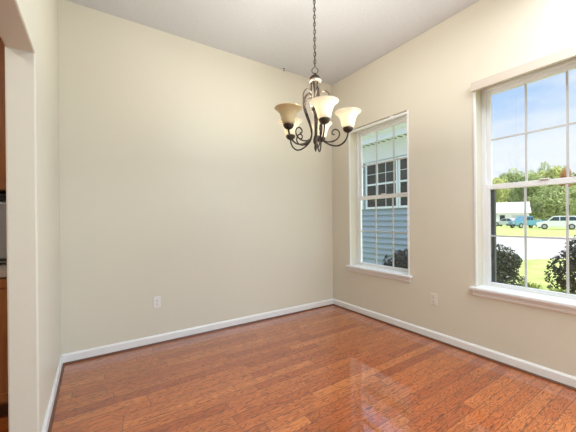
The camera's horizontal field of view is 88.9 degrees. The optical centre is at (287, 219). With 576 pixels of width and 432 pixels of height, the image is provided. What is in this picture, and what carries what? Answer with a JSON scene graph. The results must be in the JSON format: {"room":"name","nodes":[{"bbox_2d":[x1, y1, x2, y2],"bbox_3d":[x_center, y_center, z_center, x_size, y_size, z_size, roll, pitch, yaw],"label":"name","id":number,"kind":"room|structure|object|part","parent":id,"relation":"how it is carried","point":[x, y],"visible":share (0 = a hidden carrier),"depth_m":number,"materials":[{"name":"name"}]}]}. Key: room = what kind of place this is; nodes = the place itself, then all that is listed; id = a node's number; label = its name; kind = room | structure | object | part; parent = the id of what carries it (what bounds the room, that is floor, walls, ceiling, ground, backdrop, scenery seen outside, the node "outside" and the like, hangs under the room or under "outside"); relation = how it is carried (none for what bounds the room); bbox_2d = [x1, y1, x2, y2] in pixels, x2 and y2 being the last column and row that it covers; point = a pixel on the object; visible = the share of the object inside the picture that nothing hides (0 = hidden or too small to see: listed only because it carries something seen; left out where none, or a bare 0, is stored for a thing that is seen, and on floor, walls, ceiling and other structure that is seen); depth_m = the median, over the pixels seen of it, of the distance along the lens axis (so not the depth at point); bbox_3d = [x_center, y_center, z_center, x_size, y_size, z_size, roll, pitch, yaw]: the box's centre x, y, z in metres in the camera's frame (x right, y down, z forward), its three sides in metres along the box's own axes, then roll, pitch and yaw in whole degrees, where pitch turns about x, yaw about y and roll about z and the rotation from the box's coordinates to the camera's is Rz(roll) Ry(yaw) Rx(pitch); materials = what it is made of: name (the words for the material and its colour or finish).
{"room":"empty dining room","nodes":[
{"label":"empty dining room","id":0,"kind":"room"},
{"bbox_2d":[0,0,60,431],"bbox_3d":[-0.345,-0.349,-0.064,0.122,3.200,6.200,-1,0,-33],"label":"wall","id":1,"kind":"structure","parent":0,"point":[28,28],"depth_m":1.55,"materials":[{"name":"beige paint"}]},
{"bbox_2d":[41,354,64,431],"bbox_3d":[-1.641,1.217,2.073,0.029,0.088,1.190,-1,0,-33],"label":"baseboard","id":2,"kind":"structure","parent":1,"relation":"attached to","point":[49,417],"depth_m":1.98,"materials":[{"name":"white paint"}]},
{"bbox_3d":[-1.635,1.254,2.077,0.015,0.015,1.190,-1,0,-33],"label":"shoe moulding","id":3,"kind":"part","parent":2,"relation":"part of","materials":[{"name":"brown"}]},
{"bbox_2d":[0,0,332,353],"bbox_3d":[-1.945,-0.336,2.684,6.500,3.200,0.150,-1,0,-33],"label":"wall","id":4,"kind":"structure","parent":0,"point":[181,181],"depth_m":3.09,"materials":[{"name":"beige paint"}]},
{"bbox_2d":[0,37,5,193],"bbox_3d":[-2.325,-0.790,2.101,0.800,1.165,0.404,-1,0,-33],"label":"upper cabinet","id":5,"kind":"object","parent":4,"relation":"attached to","point":[2,46],"visible":0.02,"depth_m":2.09,"materials":[{"name":"brown wood"}]},
{"bbox_2d":[153,296,160,307],"bbox_3d":[-1.331,0.838,2.985,0.072,0.116,0.010,-1,0,-33],"label":"wall outlet","id":6,"kind":"object","parent":4,"relation":"attached to","point":[156,300],"visible":1,"depth_m":2.98,"materials":[{"name":"white plastic"}]},
{"bbox_2d":[62,299,332,364],"bbox_3d":[-0.651,1.207,3.417,3.158,0.088,0.029,-1,0,-33],"label":"baseboard","id":7,"kind":"structure","parent":4,"relation":"attached to","point":[87,354],"depth_m":3.11,"materials":[{"name":"white paint"}]},
{"bbox_2d":[66,0,478,85],"bbox_3d":[-0.220,-2.051,0.028,6.500,0.200,6.500,-1,0,-33],"label":"ceiling","id":8,"kind":"structure","parent":0,"point":[350,35],"depth_m":2.94,"materials":[{"name":"paint"}]},
{"bbox_2d":[275,0,360,151],"bbox_3d":[0.166,-1.221,2.092,0.593,1.470,0.619,-1,0,-33],"label":"chandelier","id":9,"kind":"object","parent":8,"relation":"hanging from","point":[321,106],"visible":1,"depth_m":2.04,"materials":[{"name":"oil rubbed bronze"},{"name":"frosted cream glass"}]},
{"bbox_3d":[0.003,-0.699,1.984,0.186,0.110,0.186,-1,0,-33],"label":"lamp shade","id":10,"kind":"part","parent":9,"relation":"part of","materials":[{"name":"beige glass"}]},
{"bbox_3d":[0.019,-0.699,2.248,0.186,0.110,0.186,-1,0,-33],"label":"lamp shade","id":11,"kind":"part","parent":9,"relation":"part of","materials":[{"name":"beige glass"}]},
{"bbox_3d":[0.087,-0.720,2.037,0.211,0.409,0.012,-1,0,-32],"label":"arm","id":12,"kind":"part","parent":9,"relation":"part of","materials":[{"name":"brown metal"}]},
{"bbox_3d":[0.097,-0.720,2.186,0.211,0.408,0.012,-1,0,39],"label":"arm","id":13,"kind":"part","parent":9,"relation":"part of","materials":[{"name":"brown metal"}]},
{"bbox_3d":[0.189,-1.505,2.104,0.017,0.840,0.017,-1,0,-23],"label":"chain","id":14,"kind":"part","parent":9,"relation":"part of","materials":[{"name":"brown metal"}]},
{"bbox_3d":[0.197,-0.641,2.105,0.054,0.310,0.054,-1,0,-33],"label":"stem","id":15,"kind":"part","parent":9,"relation":"part of","materials":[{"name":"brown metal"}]},
{"bbox_3d":[0.216,-0.721,1.978,0.012,0.408,0.211,-1,0,-9],"label":"arm","id":16,"kind":"part","parent":9,"relation":"part of","materials":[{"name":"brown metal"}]},
{"bbox_3d":[0.259,-0.701,2.324,0.186,0.110,0.186,-1,0,-33],"label":"lamp shade","id":17,"kind":"part","parent":9,"relation":"part of","materials":[{"name":"beige glass"}]},
{"bbox_3d":[0.232,-0.701,1.880,0.186,0.110,0.186,-1,0,-33],"label":"lamp shade","id":18,"kind":"part","parent":9,"relation":"part of","materials":[{"name":"beige glass"}]},
{"bbox_3d":[0.323,-0.722,2.085,0.211,0.408,0.011,-1,0,9],"label":"arm","id":19,"kind":"part","parent":9,"relation":"part of","materials":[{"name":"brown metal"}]},
{"bbox_3d":[0.422,-0.703,2.069,0.186,0.110,0.186,-1,0,-33],"label":"lamp shade","id":20,"kind":"part","parent":9,"relation":"part of","materials":[{"name":"beige glass"}]},
{"bbox_2d":[0,305,575,431],"bbox_3d":[-0.188,1.309,0.030,6.500,0.120,6.500,-1,0,-33],"label":"floor","id":21,"kind":"structure","parent":0,"point":[332,368],"depth_m":2.19,"materials":[{"name":"red wood"}]},
{"bbox_2d":[0,277,7,415],"bbox_3d":[-2.217,0.817,1.960,0.800,0.900,0.744,-1,0,-33],"label":"base cabinet","id":22,"kind":"object","parent":21,"relation":"on","point":[3,281],"visible":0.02,"depth_m":1.84,"materials":[{"name":"brown wood"}]},
{"bbox_2d":[0,263,6,277],"bbox_3d":[-2.563,0.299,1.750,1.600,0.138,0.721,-1,0,-33],"label":"countertop","id":23,"kind":"structure","parent":22,"relation":"on","point":[3,266],"depth_m":1.87,"materials":[{"name":"laminate"}]},
{"bbox_2d":[0,195,6,262],"bbox_3d":[-2.225,0.076,2.171,0.550,0.500,0.336,-1,0,-33],"label":"microwave","id":24,"kind":"object","parent":23,"relation":"on","point":[3,234],"visible":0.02,"depth_m":2.10,"materials":[{"name":"metal"}]},
{"bbox_3d":[-2.226,-0.154,2.168,0.546,0.038,0.302,-1,0,-33],"label":"vent trim","id":25,"kind":"part","parent":24,"relation":"part of","materials":[{"name":"black plastic"}]},
{"bbox_2d":[331,0,575,376],"bbox_3d":[2.430,-0.376,1.756,0.200,3.200,6.200,-1,0,-33],"label":"wall","id":26,"kind":"structure","parent":0,"point":[430,76],"depth_m":2.88,"materials":[{"name":"beige paint"}]},
{"bbox_2d":[346,110,412,282],"bbox_3d":[1.164,-0.259,3.678,0.272,1.914,0.984,-1,0,-33],"label":"window","id":27,"kind":"structure","parent":26,"relation":"in","point":[394,273],"depth_m":3.81,"materials":[{"name":"white paint"}]},
{"bbox_3d":[0.841,-0.297,4.003,0.018,1.832,0.018,-1,0,-33],"label":"corner trim","id":28,"kind":"part","parent":27,"relation":"part of","materials":[{"name":"white paint"}]},
{"bbox_2d":[350,111,406,133],"bbox_3d":[1.098,-1.194,3.642,0.046,0.042,0.888,-1,0,-33],"label":"blind headrail","id":29,"kind":"object","parent":27,"relation":"attached to","point":[392,117],"visible":0.8,"depth_m":3.57,"materials":[{"name":"white paint"}]},
{"bbox_3d":[1.172,0.629,3.679,0.272,0.026,0.984,-1,0,-33],"label":"sill","id":30,"kind":"part","parent":27,"relation":"part of","materials":[{"name":"white paint"}]},
{"bbox_3d":[1.234,-0.730,3.726,0.026,0.914,0.844,-1,0,-33],"label":"sash","id":31,"kind":"part","parent":27,"relation":"part of","materials":[{"name":"white plastic"}]},
{"bbox_3d":[1.218,0.141,3.711,0.026,0.919,0.844,-1,0,-33],"label":"sash","id":32,"kind":"part","parent":27,"relation":"part of","materials":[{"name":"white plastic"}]},
{"bbox_3d":[1.334,-0.301,3.252,0.018,1.832,0.018,-1,0,-33],"label":"corner trim","id":33,"kind":"part","parent":27,"relation":"part of","materials":[{"name":"white paint"}]},
{"bbox_2d":[430,293,436,304],"bbox_3d":[1.494,0.814,3.010,0.010,0.116,0.072,-1,0,-33],"label":"wall outlet","id":34,"kind":"object","parent":26,"relation":"attached to","point":[433,297],"visible":1,"depth_m":3.01,"materials":[{"name":"beige plastic"}]},
{"bbox_2d":[333,298,575,390],"bbox_3d":[2.349,1.181,1.694,0.029,0.088,6.200,-1,0,-33],"label":"baseboard","id":35,"kind":"structure","parent":26,"relation":"attached to","point":[565,380],"depth_m":2.68,"materials":[{"name":"white paint"}]},
{"bbox_2d":[469,57,575,314],"bbox_3d":[2.035,-0.266,2.349,0.272,1.914,0.996,-1,0,-33],"label":"window","id":36,"kind":"structure","parent":26,"relation":"in","point":[561,302],"depth_m":2.56,"materials":[{"name":"white paint"}]},
{"bbox_3d":[1.709,-0.304,2.680,0.018,1.832,0.018,-1,0,-33],"label":"corner trim","id":37,"kind":"part","parent":36,"relation":"part of","materials":[{"name":"white paint"}]},
{"bbox_3d":[2.043,0.622,2.350,0.272,0.026,0.996,-1,0,-33],"label":"sill","id":38,"kind":"part","parent":36,"relation":"part of","materials":[{"name":"white paint"}]},
{"bbox_2d":[471,44,575,92],"bbox_3d":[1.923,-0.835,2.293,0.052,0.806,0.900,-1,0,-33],"label":"blind headrail","id":39,"kind":"object","parent":36,"relation":"attached to","point":[567,53],"depth_m":2.31,"materials":[{"name":"white plastic"}]},
{"bbox_3d":[2.105,-0.737,2.398,0.026,0.914,0.856,-1,0,-33],"label":"sash","id":40,"kind":"part","parent":36,"relation":"part of","materials":[{"name":"white plastic"}]},
{"bbox_3d":[2.089,0.134,2.382,0.026,0.919,0.856,-1,0,-33],"label":"sash","id":41,"kind":"part","parent":36,"relation":"part of","materials":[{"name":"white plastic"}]},
{"label":"outside","id":42,"kind":"structure","parent":0,"visible":0},
{"bbox_2d":[496,225,575,291],"bbox_3d":[101.241,0.894,88.186,259.780,0.300,310.000,-1,0,-33],"label":"lawn","id":43,"kind":"structure","parent":42,"point":[536,268],"depth_m":11.83,"materials":[{"name":"green plant"}]},
{"bbox_2d":[362,122,407,264],"bbox_3d":[1.639,-0.500,10.542,3.285,4.450,8.440,-1,0,-33],"label":"house wing","id":44,"kind":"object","parent":43,"relation":"on","point":[385,137],"visible":0.27,"depth_m":7.31,"materials":[{"name":"blue"}]},
{"bbox_3d":[2.353,-0.885,7.418,0.008,1.110,0.890,-1,0,-33],"label":"pane","id":45,"kind":"part","parent":44,"relation":"part of","materials":[{"name":"clear glass"}]},
{"bbox_3d":[2.345,-0.907,7.413,0.017,0.044,0.890,-1,0,-33],"label":"meeting rail","id":46,"kind":"part","parent":44,"relation":"part of","materials":[{"name":"white wood"}]},
{"bbox_3d":[2.715,-0.888,6.866,0.008,1.110,0.190,-1,0,-33],"label":"pane","id":47,"kind":"part","parent":44,"relation":"part of","materials":[{"name":"clear glass"}]},
{"bbox_2d":[382,248,407,268],"bbox_3d":[2.384,1.178,6.151,0.832,1.226,1.123,-1,0,-33],"label":"shrub","id":48,"kind":"object","parent":43,"relation":"on","point":[402,260],"visible":0.22,"depth_m":5.90,"materials":[{"name":"green plant"}]},
{"bbox_2d":[492,177,509,202],"bbox_3d":[57.569,-5.309,84.005,10.305,13.033,10.771,-1,0,-41],"label":"tree","id":49,"kind":"object","parent":43,"relation":"on","point":[500,193],"visible":0.1,"depth_m":80.04,"materials":[{"name":"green plant"}]},
{"bbox_2d":[496,218,514,225],"bbox_3d":[43.233,0.510,58.024,1.854,1.590,4.610,-1,0,-33],"label":"sedan","id":50,"kind":"object","parent":43,"relation":"on","point":[503,221],"visible":0.4,"depth_m":57.74,"materials":[{"name":"silver metal"}]},
{"bbox_2d":[499,173,520,201],"bbox_3d":[82.112,-8.468,109.777,12.118,18.856,12.410,0,0,42],"label":"tree","id":51,"kind":"object","parent":43,"relation":"on","point":[510,177],"visible":0.19,"depth_m":107.00,"materials":[{"name":"green plant"}]},
{"bbox_2d":[496,243,524,285],"bbox_3d":[4.751,1.164,6.959,1.253,1.264,1.419,-1,0,-16],"label":"shrub","id":52,"kind":"object","parent":43,"relation":"on","point":[506,266],"visible":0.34,"depth_m":6.52,"materials":[{"name":"green plant"}]},
{"bbox_2d":[496,202,530,220],"bbox_3d":[53.726,-1.554,73.784,11.306,5.500,12.948,-1,0,-33],"label":"house","id":53,"kind":"structure","parent":43,"relation":"on","point":[505,209],"depth_m":70.77,"materials":[{"name":"white"}]},
{"bbox_2d":[507,167,534,200],"bbox_3d":[100.229,-11.192,125.817,11.903,23.944,13.123,-1,0,35],"label":"tree","id":54,"kind":"object","parent":43,"relation":"on","point":[513,168],"visible":0.02,"depth_m":126.97,"materials":[{"name":"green plant"}]},
{"bbox_2d":[506,216,545,227],"bbox_3d":[38.869,0.379,48.002,5.340,1.948,1.920,-1,0,-3],"label":"pickup truck","id":55,"kind":"object","parent":43,"relation":"on","point":[519,221],"visible":0.72,"depth_m":47.11,"materials":[{"name":"teal paint"}]},
{"bbox_2d":[509,173,547,217],"bbox_3d":[78.321,-6.976,95.151,11.016,15.963,11.281,-1,0,27],"label":"tree","id":56,"kind":"object","parent":43,"relation":"on","point":[531,191],"visible":0.33,"depth_m":94.40,"materials":[{"name":"green plant"}]},
{"bbox_2d":[522,195,540,219],"bbox_3d":[65.766,-2.750,79.951,5.508,7.767,5.641,-1,0,-32],"label":"tree","id":57,"kind":"object","parent":43,"relation":"on","point":[531,200],"visible":0.23,"depth_m":78.80,"materials":[{"name":"green plant"}]},
{"bbox_2d":[519,280,543,289],"bbox_3d":[4.826,1.470,5.866,0.492,0.458,0.542,0,0,44],"label":"grass","id":58,"kind":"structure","parent":43,"relation":"on","point":[533,285],"depth_m":5.83,"materials":[{"name":"green plant"}]},
{"bbox_2d":[528,166,562,188],"bbox_3d":[93.514,-9.155,107.914,13.164,20.021,12.595,-1,0,20],"label":"tree","id":59,"kind":"object","parent":43,"relation":"on","point":[554,170],"visible":0.11,"depth_m":105.16,"materials":[{"name":"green plant"}]},
{"bbox_2d":[537,161,566,177],"bbox_3d":[113.868,-12.335,124.029,11.903,25.977,13.123,-1,0,5],"label":"tree","id":60,"kind":"object","parent":43,"relation":"on","point":[544,163],"visible":0.04,"depth_m":126.01,"materials":[{"name":"green plant"}]},
{"bbox_2d":[532,186,575,220],"bbox_3d":[63.137,-3.440,68.915,9.915,9.216,10.153,-1,0,12],"label":"tree","id":61,"kind":"object","parent":43,"relation":"on","point":[553,203],"visible":0.85,"depth_m":66.84,"materials":[{"name":"green plant"}]},
{"bbox_2d":[536,216,575,229],"bbox_3d":[38.130,0.412,41.519,4.790,1.904,1.920,0,0,40],"label":"utility vehicle","id":62,"kind":"object","parent":43,"relation":"on","point":[554,221],"visible":0.94,"depth_m":40.82,"materials":[{"name":"white paint"}]},
{"bbox_2d":[549,287,565,292],"bbox_3d":[4.840,1.470,5.239,0.518,0.458,0.585,-1,0,30],"label":"grass","id":63,"kind":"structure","parent":43,"relation":"on","point":[550,288],"depth_m":5.34,"materials":[{"name":"green plant"}]},
{"bbox_2d":[544,235,575,293],"bbox_3d":[6.141,0.709,5.672,1.764,2.007,1.586,-1,0,-3],"label":"shrub","id":64,"kind":"object","parent":43,"relation":"on","point":[572,249],"visible":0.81,"depth_m":5.87,"materials":[{"name":"green plant"}]},
{"bbox_2d":[558,166,571,187],"bbox_3d":[84.702,-7.976,90.012,3.520,17.847,3.568,-1,0,-2],"label":"tree","id":65,"kind":"object","parent":43,"relation":"on","point":[564,175],"visible":0.2,"depth_m":89.07,"materials":[{"name":"orange plant"}]},
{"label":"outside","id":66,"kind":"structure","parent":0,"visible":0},
{"bbox_2d":[496,237,574,259],"bbox_3d":[27.464,1.499,12.161,50.605,0.070,21.828,-1,0,34],"label":"driveway","id":67,"kind":"structure","parent":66,"point":[537,248],"depth_m":17.28,"materials":[{"name":"concrete"}]}
]}

